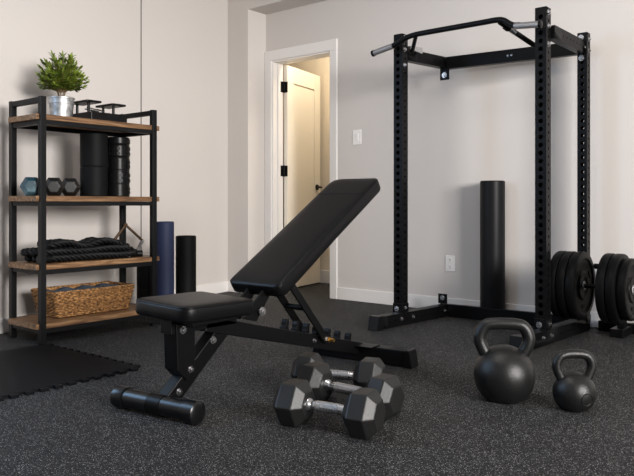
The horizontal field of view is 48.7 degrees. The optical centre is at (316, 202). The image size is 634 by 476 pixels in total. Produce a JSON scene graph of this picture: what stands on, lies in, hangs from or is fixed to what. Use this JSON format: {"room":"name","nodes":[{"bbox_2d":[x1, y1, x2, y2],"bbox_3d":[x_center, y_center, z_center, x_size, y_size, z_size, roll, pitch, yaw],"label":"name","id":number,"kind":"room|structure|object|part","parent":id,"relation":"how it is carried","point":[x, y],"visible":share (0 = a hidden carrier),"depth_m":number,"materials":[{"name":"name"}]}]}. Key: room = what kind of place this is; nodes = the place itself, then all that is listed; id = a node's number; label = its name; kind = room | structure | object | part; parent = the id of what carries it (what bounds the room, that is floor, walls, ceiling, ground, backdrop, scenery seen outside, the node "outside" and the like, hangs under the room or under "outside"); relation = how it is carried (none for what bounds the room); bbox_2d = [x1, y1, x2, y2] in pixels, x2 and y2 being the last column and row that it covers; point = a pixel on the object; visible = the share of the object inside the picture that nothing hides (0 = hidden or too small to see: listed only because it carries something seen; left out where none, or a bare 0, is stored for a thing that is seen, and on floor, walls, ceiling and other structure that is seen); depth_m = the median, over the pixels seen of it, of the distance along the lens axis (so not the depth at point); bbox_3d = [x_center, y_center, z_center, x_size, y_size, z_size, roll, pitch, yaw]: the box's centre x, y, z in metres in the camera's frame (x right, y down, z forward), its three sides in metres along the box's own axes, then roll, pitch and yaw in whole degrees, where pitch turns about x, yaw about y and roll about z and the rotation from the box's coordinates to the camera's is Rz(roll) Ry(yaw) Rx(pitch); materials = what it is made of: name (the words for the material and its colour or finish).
{"room":"gym","nodes":[
{"label":"gym","id":0,"kind":"room"},
{"bbox_2d":[0,0,227,317],"bbox_3d":[-2.280,-0.580,3.573,0.100,2.720,6.116,0,0,29],"label":"wall","id":1,"kind":"structure","parent":0,"point":[185,42],"depth_m":5.15,"materials":[{"name":"grey paint"}]},
{"bbox_2d":[0,281,227,333],"bbox_3d":[-2.241,0.733,3.524,0.013,0.094,6.066,0,0,29],"label":"baseboard","id":2,"kind":"structure","parent":1,"relation":"attached to","point":[219,287],"depth_m":5.84,"materials":[{"name":"white paint"}]},
{"bbox_2d":[141,0,141,249],"bbox_3d":[-1.313,-0.627,5.228,0.004,2.626,0.009,0,0,39],"label":"trim","id":3,"kind":"structure","parent":1,"relation":"attached to","point":[141,0],"depth_m":5.23,"materials":[{"name":"grey"}]},
{"bbox_2d":[228,0,325,280],"bbox_3d":[1.765,-0.580,4.230,6.850,2.720,0.224,0,0,39],"label":"wall","id":4,"kind":"structure","parent":0,"point":[246,18],"depth_m":6.10,"materials":[{"name":"grey paint"}]},
{"bbox_2d":[228,281,238,292],"bbox_3d":[-0.621,0.733,6.185,0.270,0.094,0.237,0,0,39],"label":"baseboard","id":5,"kind":"structure","parent":4,"relation":"attached to","point":[230,288],"depth_m":6.14,"materials":[{"name":"white paint"}]},
{"bbox_2d":[283,57,329,270],"bbox_3d":[0.291,-0.580,6.255,2.900,2.720,0.790,0,0,39],"label":"wall","id":6,"kind":"structure","parent":0,"point":[320,67],"depth_m":6.83,"materials":[{"name":"beige paint"}]},
{"bbox_2d":[319,270,329,283],"bbox_3d":[0.474,0.718,6.478,2.700,0.125,0.014,0,0,39],"label":"baseboard","id":7,"kind":"structure","parent":6,"relation":"attached to","point":[324,274],"depth_m":6.80,"materials":[{"name":"white paint"}]},
{"bbox_2d":[0,283,633,475],"bbox_3d":[0.173,0.820,2.610,7.350,0.080,7.750,0,0,39],"label":"floor","id":8,"kind":"structure","parent":0,"point":[444,426],"depth_m":2.53,"materials":[{"name":"rubber"}]},
{"bbox_2d":[0,343,140,400],"bbox_3d":[-1.510,0.773,3.106,0.861,0.012,1.178,0,0,39],"label":"mat","id":9,"kind":"object","parent":8,"relation":"on","point":[28,370],"visible":1,"depth_m":3.26,"materials":[{"name":"black rubber"}]},
{"bbox_2d":[8,96,158,344],"bbox_3d":[-1.381,0.096,4.279,0.365,1.369,0.894,0,0,39],"label":"shelf unit","id":10,"kind":"object","parent":8,"relation":"on","point":[39,323],"depth_m":4.06,"materials":[{"name":"black metal"}]},
{"bbox_3d":[-1.767,0.096,4.066,0.033,1.369,0.033,0,0,39],"label":"post","id":11,"kind":"part","parent":10,"relation":"part of","materials":[{"name":"black metal"}]},
{"bbox_3d":[-1.641,-0.571,3.962,0.293,0.030,0.028,0,0,39],"label":"rail","id":12,"kind":"part","parent":10,"relation":"part of","materials":[{"name":"black metal"}]},
{"bbox_3d":[-1.641,0.709,3.962,0.293,0.025,0.024,0,0,39],"label":"rail","id":13,"kind":"part","parent":10,"relation":"part of","materials":[{"name":"black metal"}]},
{"bbox_3d":[-1.641,0.383,3.962,0.293,0.025,0.024,0,0,39],"label":"rail","id":14,"kind":"part","parent":10,"relation":"part of","materials":[{"name":"black metal"}]},
{"bbox_3d":[-1.641,0.004,3.962,0.293,0.025,0.024,0,0,39],"label":"rail","id":15,"kind":"part","parent":10,"relation":"part of","materials":[{"name":"black metal"}]},
{"bbox_3d":[-1.641,-0.448,3.962,0.293,0.025,0.024,0,0,39],"label":"rail","id":16,"kind":"part","parent":10,"relation":"part of","materials":[{"name":"black metal"}]},
{"bbox_2d":[20,177,37,195],"bbox_3d":[-1.621,-0.092,3.972,0.118,0.104,0.222,0,0,-22],"label":"dumbbell","id":17,"kind":"object","parent":10,"relation":"on","point":[29,186],"visible":0.98,"depth_m":3.87,"materials":[{"name":"teal rubber"}]},
{"bbox_3d":[-1.515,0.096,3.859,0.033,1.369,0.033,0,0,39],"label":"post","id":18,"kind":"part","parent":10,"relation":"part of","materials":[{"name":"black metal"}]},
{"bbox_2d":[46,178,64,195],"bbox_3d":[-1.523,-0.092,4.054,0.118,0.104,0.222,0,0,-20],"label":"dumbbell","id":19,"kind":"object","parent":10,"relation":"on","point":[54,186],"visible":1,"depth_m":3.96,"materials":[{"name":"black rubber"}]},
{"bbox_2d":[35,50,89,116],"bbox_3d":[-1.500,-0.697,4.133,0.308,0.411,0.308,0,0,-15],"label":"potted plant","id":20,"kind":"object","parent":10,"relation":"on","point":[64,78],"visible":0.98,"depth_m":4.09,"materials":[{"name":"green plant"}]},
{"bbox_3d":[-1.512,-0.557,4.143,0.151,0.132,0.151,0,0,39],"label":"pot","id":21,"kind":"part","parent":20,"relation":"part of","materials":[{"name":"metal"}]},
{"bbox_3d":[-1.500,-0.734,4.135,0.246,0.264,0.258,0,0,-15],"label":"stem","id":22,"kind":"part","parent":20,"relation":"part of","materials":[{"name":"green plant"}]},
{"bbox_3d":[-1.527,-0.448,4.355,0.024,0.025,0.718,0,0,39],"label":"long rail","id":23,"kind":"part","parent":10,"relation":"part of","materials":[{"name":"black metal"}]},
{"bbox_2d":[62,178,80,195],"bbox_3d":[-1.465,-0.092,4.154,0.118,0.104,0.222,0,0,-20],"label":"dumbbell","id":24,"kind":"object","parent":10,"relation":"on","point":[72,186],"visible":0.94,"depth_m":4.06,"materials":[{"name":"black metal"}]},
{"bbox_2d":[21,237,142,263],"bbox_3d":[-1.405,0.276,4.225,0.274,0.135,0.736,0,0,39],"label":"rope","id":25,"kind":"object","parent":10,"relation":"on","point":[61,250],"visible":0.94,"depth_m":4.12,"materials":[{"name":"black fabric"}]},
{"bbox_2d":[30,281,134,317],"bbox_3d":[-1.429,0.584,4.269,0.294,0.155,0.578,0,0,39],"label":"wicker basket","id":26,"kind":"object","parent":10,"relation":"on","point":[62,304],"visible":0.84,"depth_m":4.17,"materials":[{"name":"brown wicker"}]},
{"bbox_2d":[46,283,124,291],"bbox_3d":[-1.425,0.536,4.279,0.229,0.066,0.482,0,0,39],"label":"folded towel","id":27,"kind":"object","parent":26,"relation":"in","point":[100,284],"visible":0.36,"depth_m":4.28,"materials":[{"name":"blue fabric"}]},
{"bbox_2d":[80,133,107,195],"bbox_3d":[-1.370,-0.233,4.300,0.164,0.386,0.164,0,0,39],"label":"foam roller","id":28,"kind":"object","parent":10,"relation":"on","point":[93,146],"visible":0.94,"depth_m":4.23,"materials":[{"name":"black rubber"}]},
{"bbox_3d":[-1.278,0.709,4.150,0.024,0.025,0.718,0,0,39],"label":"long rail","id":29,"kind":"part","parent":10,"relation":"part of","materials":[{"name":"black metal"}]},
{"bbox_3d":[-1.278,0.383,4.150,0.024,0.025,0.718,0,0,39],"label":"long rail","id":30,"kind":"part","parent":10,"relation":"part of","materials":[{"name":"black metal"}]},
{"bbox_3d":[-1.278,0.004,4.150,0.024,0.025,0.718,0,0,39],"label":"long rail","id":31,"kind":"part","parent":10,"relation":"part of","materials":[{"name":"black metal"}]},
{"bbox_3d":[-1.278,-0.448,4.150,0.024,0.025,0.718,0,0,39],"label":"long rail","id":32,"kind":"part","parent":10,"relation":"part of","materials":[{"name":"black metal"}]},
{"bbox_2d":[73,99,126,122],"bbox_3d":[-1.357,-0.557,4.351,0.234,0.131,0.265,0,0,39],"label":"mini stepper","id":33,"kind":"object","parent":10,"relation":"on","point":[90,114],"visible":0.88,"depth_m":4.29,"materials":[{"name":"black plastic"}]},
{"bbox_2d":[107,137,129,196],"bbox_3d":[-1.258,-0.227,4.420,0.154,0.374,0.154,0,0,39],"label":"foam roller","id":34,"kind":"object","parent":10,"relation":"on","point":[118,167],"visible":0.8,"depth_m":4.35,"materials":[{"name":"black plastic"}]},
{"bbox_3d":[-1.290,0.096,4.646,0.033,1.369,0.033,0,0,39],"label":"post","id":35,"kind":"part","parent":10,"relation":"part of","materials":[{"name":"black metal"}]},
{"bbox_3d":[-1.271,0.231,4.591,0.268,0.199,0.034,0,0,-37],"label":"frame","id":36,"kind":"part","parent":10,"relation":"part of","materials":[{"name":"brown metal"}]},
{"bbox_3d":[-1.263,0.233,4.583,0.272,0.201,0.063,0,0,-29],"label":"triangle handle","id":37,"kind":"part","parent":10,"relation":"part of","materials":[{"name":"brown wood"}]},
{"bbox_3d":[-1.164,-0.571,4.542,0.293,0.030,0.028,0,0,39],"label":"rail","id":38,"kind":"part","parent":10,"relation":"part of","materials":[{"name":"black metal"}]},
{"bbox_3d":[-1.164,-0.448,4.542,0.293,0.025,0.024,0,0,39],"label":"rail","id":39,"kind":"part","parent":10,"relation":"part of","materials":[{"name":"black metal"}]},
{"bbox_3d":[-1.038,0.096,4.439,0.033,1.369,0.033,0,0,39],"label":"post","id":40,"kind":"part","parent":10,"relation":"part of","materials":[{"name":"black metal"}]},
{"bbox_2d":[137,266,149,298],"bbox_3d":[-1.165,0.588,4.824,0.152,0.384,0.152,0,0,39],"label":"foam roller","id":41,"kind":"object","parent":8,"relation":"on","point":[143,273],"visible":0.23,"depth_m":4.75,"materials":[{"name":"black"}]},
{"bbox_2d":[157,221,173,295],"bbox_3d":[-1.007,0.451,4.634,0.121,0.657,0.121,0,0,39],"label":"yoga mat","id":42,"kind":"object","parent":8,"relation":"on","point":[165,229],"visible":0.78,"depth_m":4.58,"materials":[{"name":"blue plastic"}]},
{"bbox_2d":[176,235,195,293],"bbox_3d":[-0.901,0.502,4.814,0.139,0.555,0.139,0,0,39],"label":"yoga mat","id":43,"kind":"object","parent":8,"relation":"on","point":[185,244],"visible":0.8,"depth_m":4.75,"materials":[{"name":"black plastic"}]},
{"bbox_2d":[110,178,417,424],"bbox_3d":[-0.156,0.329,3.001,0.568,0.901,1.350,0,0,39],"label":"weight bench","id":44,"kind":"object","parent":8,"relation":"on","point":[275,270],"visible":0.99,"depth_m":2.92,"materials":[{"name":"black leather"}]},
{"bbox_3d":[-0.457,0.595,2.687,0.056,0.304,0.337,0,0,39],"label":"leg","id":45,"kind":"part","parent":44,"relation":"part of","materials":[{"name":"black metal"}]},
{"bbox_3d":[-0.474,0.395,2.688,0.355,0.066,0.325,0,0,44],"label":"seat","id":46,"kind":"part","parent":44,"relation":"part of","materials":[{"name":"black leather"}]},
{"bbox_3d":[-0.450,0.457,2.695,0.064,0.055,0.330,0,0,39],"label":"seat rail","id":47,"kind":"part","parent":44,"relation":"part of","materials":[{"name":"black metal"}]},
{"bbox_3d":[-0.310,0.411,2.936,0.008,0.146,0.188,0,0,39],"label":"hinge plate","id":48,"kind":"part","parent":44,"relation":"part of","materials":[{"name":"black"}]},
{"bbox_3d":[-0.241,0.411,2.879,0.008,0.146,0.188,0,0,39],"label":"hinge plate","id":49,"kind":"part","parent":44,"relation":"part of","materials":[{"name":"black metal"}]},
{"bbox_3d":[-0.029,0.133,3.216,0.298,0.506,0.758,0,0,39],"label":"backrest","id":50,"kind":"part","parent":44,"relation":"part of","materials":[{"name":"black leather"}]},
{"bbox_3d":[0.227,0.698,3.439,0.140,0.006,0.090,0,0,34],"label":"plate","id":51,"kind":"part","parent":44,"relation":"part of","materials":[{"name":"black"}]},
{"bbox_2d":[273,378,385,439],"bbox_3d":[0.039,0.706,2.413,0.386,0.149,0.169,0,0,28],"label":"dumbbell","id":52,"kind":"object","parent":8,"relation":"on","point":[363,411],"visible":1,"depth_m":2.38,"materials":[{"name":"black rubber"}]},
{"bbox_3d":[0.039,0.706,2.413,0.158,0.050,0.050,0,0,28],"label":"handle","id":53,"kind":"part","parent":52,"relation":"part of","materials":[{"name":"silver metal"}]},
{"bbox_2d":[291,352,386,387],"bbox_3d":[0.090,0.706,2.873,0.386,0.149,0.169,0,0,20],"label":"dumbbell","id":54,"kind":"object","parent":8,"relation":"on","point":[369,367],"visible":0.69,"depth_m":2.82,"materials":[{"name":"black rubber"}]},
{"bbox_3d":[0.090,0.706,2.873,0.158,0.050,0.050,0,0,20],"label":"handle","id":55,"kind":"part","parent":54,"relation":"part of","materials":[{"name":"silver metal"}]},
{"bbox_2d":[297,361,404,420],"bbox_3d":[0.118,0.706,2.649,0.438,0.149,0.170,0,0,39],"label":"dumbbell","id":56,"kind":"object","parent":8,"relation":"on","point":[319,376],"visible":0.76,"depth_m":2.64,"materials":[{"name":"black rubber"}]},
{"bbox_3d":[0.118,0.706,2.649,0.210,0.050,0.050,0,0,39],"label":"handle","id":57,"kind":"part","parent":56,"relation":"part of","materials":[{"name":"silver metal"}]},
{"bbox_2d":[368,6,590,348],"bbox_3d":[0.936,-0.155,4.297,1.186,1.866,0.922,0,0,39],"label":"power rack","id":58,"kind":"object","parent":8,"relation":"on","point":[548,328],"visible":0.97,"depth_m":4.26,"materials":[{"name":"black metal"}]},
{"bbox_3d":[0.608,-0.997,4.388,0.025,0.086,0.154,0,0,-1],"label":"bar arm","id":59,"kind":"part","parent":58,"relation":"part of","materials":[{"name":"black metal"}]},
{"bbox_3d":[0.866,0.658,4.821,0.070,0.067,0.006,0,0,39],"label":"bracket plate","id":60,"kind":"part","parent":58,"relation":"part of","materials":[{"name":"black metal"}]},
{"bbox_3d":[0.874,-0.881,4.792,0.070,0.078,0.008,0,0,39],"label":"bracket plate","id":61,"kind":"part","parent":58,"relation":"part of","materials":[{"name":"black metal"}]},
{"bbox_3d":[1.148,-0.968,4.009,0.256,0.142,0.043,0,0,-20],"label":"bar arm","id":62,"kind":"part","parent":58,"relation":"part of","materials":[{"name":"black metal"}]},
{"bbox_2d":[480,180,504,308],"bbox_3d":[1.185,0.315,4.726,0.165,0.930,0.165,0,0,39],"label":"roll","id":63,"kind":"object","parent":8,"relation":"on","point":[492,192],"visible":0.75,"depth_m":4.66,"materials":[{"name":"black rubber"}]},
{"bbox_2d":[473,318,535,403],"bbox_3d":[0.743,0.618,2.779,0.238,0.325,0.238,0,0,8],"label":"kettlebell","id":64,"kind":"object","parent":8,"relation":"on","point":[503,373],"visible":1,"depth_m":2.71,"materials":[{"name":"black metal"}]},
{"bbox_3d":[0.743,0.547,2.779,0.238,0.184,0.063,0,0,8],"label":"handle","id":65,"kind":"part","parent":64,"relation":"part of","materials":[{"name":"black metal"}]},
{"bbox_2d":[552,349,596,412],"bbox_3d":[0.973,0.667,2.647,0.158,0.227,0.158,0,0,26],"label":"kettlebell","id":66,"kind":"object","parent":8,"relation":"on","point":[572,391],"visible":1,"depth_m":2.61,"materials":[{"name":"black metal"}]},
{"bbox_3d":[0.973,0.620,2.647,0.169,0.134,0.046,0,0,-1],"label":"handle","id":67,"kind":"part","parent":66,"relation":"part of","materials":[{"name":"black metal"}]},
{"bbox_2d":[584,263,633,337],"bbox_3d":[1.789,0.570,4.031,0.760,0.420,0.411,0,0,39],"label":"storage rack","id":68,"kind":"object","parent":8,"relation":"on","point":[616,330],"visible":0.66,"depth_m":4.11,"materials":[{"name":"black metal"}]},
{"bbox_2d":[551,251,567,317],"bbox_3d":[1.433,0.474,4.085,0.050,0.390,0.390,0,0,39],"label":"weight plate","id":69,"kind":"object","parent":68,"relation":"on","point":[555,260],"visible":0.14,"depth_m":3.96,"materials":[{"name":"black rubber"}]},
{"bbox_2d":[555,251,575,318],"bbox_3d":[1.473,0.474,4.052,0.050,0.390,0.390,0,0,39],"label":"weight plate","id":70,"kind":"object","parent":68,"relation":"on","point":[562,267],"visible":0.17,"depth_m":3.92,"materials":[{"name":"black rubber"}]},
{"bbox_2d":[565,251,594,319],"bbox_3d":[1.513,0.474,4.019,0.050,0.390,0.390,0,0,39],"label":"weight plate","id":71,"kind":"object","parent":68,"relation":"on","point":[580,271],"visible":0.95,"depth_m":3.96,"materials":[{"name":"black rubber"}]},
{"bbox_2d":[595,253,614,323],"bbox_3d":[1.639,0.476,3.915,0.050,0.390,0.390,0,0,39],"label":"weight plate","id":72,"kind":"object","parent":68,"relation":"on","point":[604,261],"visible":0.33,"depth_m":3.78,"materials":[{"name":"black rubber"}]},
{"bbox_3d":[1.967,0.750,4.118,0.595,0.060,0.050,0,0,39],"label":"rail","id":73,"kind":"part","parent":68,"relation":"part of","materials":[{"name":"black metal"}]},
{"bbox_2d":[605,254,628,324],"bbox_3d":[1.679,0.476,3.882,0.050,0.390,0.390,0,0,39],"label":"weight plate","id":74,"kind":"object","parent":68,"relation":"on","point":[616,260],"visible":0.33,"depth_m":3.75,"materials":[{"name":"black rubber"}]},
{"bbox_2d":[616,258,633,320],"bbox_3d":[1.720,0.476,3.849,0.050,0.344,0.344,0,0,39],"label":"weight plate","id":75,"kind":"object","parent":68,"relation":"on","point":[625,277],"visible":1,"depth_m":3.75,"materials":[{"name":"black rubber"}]},
{"bbox_2d":[266,0,633,311],"bbox_3d":[1.937,-0.580,4.312,6.688,2.720,0.120,0,0,39],"label":"wall","id":76,"kind":"structure","parent":0,"point":[471,127],"depth_m":4.96,"materials":[{"name":"grey paint"}]},
{"bbox_2d":[272,51,329,238],"bbox_3d":[-0.100,-0.235,5.988,0.667,2.031,0.129,0,0,39],"label":"trim","id":77,"kind":"structure","parent":76,"relation":"attached to","point":[277,66],"depth_m":6.17,"materials":[{"name":"white paint"}]},
{"bbox_2d":[281,65,321,286],"bbox_3d":[-0.117,-0.230,6.483,0.103,1.996,0.676,0,0,29],"label":"door","id":78,"kind":"structure","parent":76,"relation":"in","point":[300,170],"depth_m":6.47,"materials":[{"name":"beige paint"}]},
{"bbox_2d":[265,38,337,298],"bbox_3d":[-0.146,-0.278,5.935,0.803,2.115,0.020,0,0,39],"label":"trim","id":79,"kind":"structure","parent":76,"relation":"attached to","point":[331,45],"depth_m":5.83,"materials":[{"name":"white paint"}]},
{"bbox_2d":[353,129,360,144],"bbox_3d":[0.317,-0.522,5.559,0.084,0.119,0.012,0,0,39],"label":"light switch","id":80,"kind":"object","parent":76,"relation":"attached to","point":[356,133],"visible":1,"depth_m":5.56,"materials":[{"name":"white plastic"}]},
{"bbox_2d":[446,255,454,271],"bbox_3d":[0.957,0.435,5.034,0.076,0.114,0.010,0,0,39],"label":"power outlet","id":81,"kind":"object","parent":76,"relation":"attached to","point":[450,260],"visible":1,"depth_m":5.03,"materials":[{"name":"white plastic"}]},
{"bbox_2d":[337,287,633,327],"bbox_3d":[2.283,0.731,3.940,5.482,0.098,0.014,0,0,39],"label":"baseboard","id":82,"kind":"structure","parent":76,"relation":"attached to","point":[361,295],"depth_m":5.22,"materials":[{"name":"white paint"}]}
]}

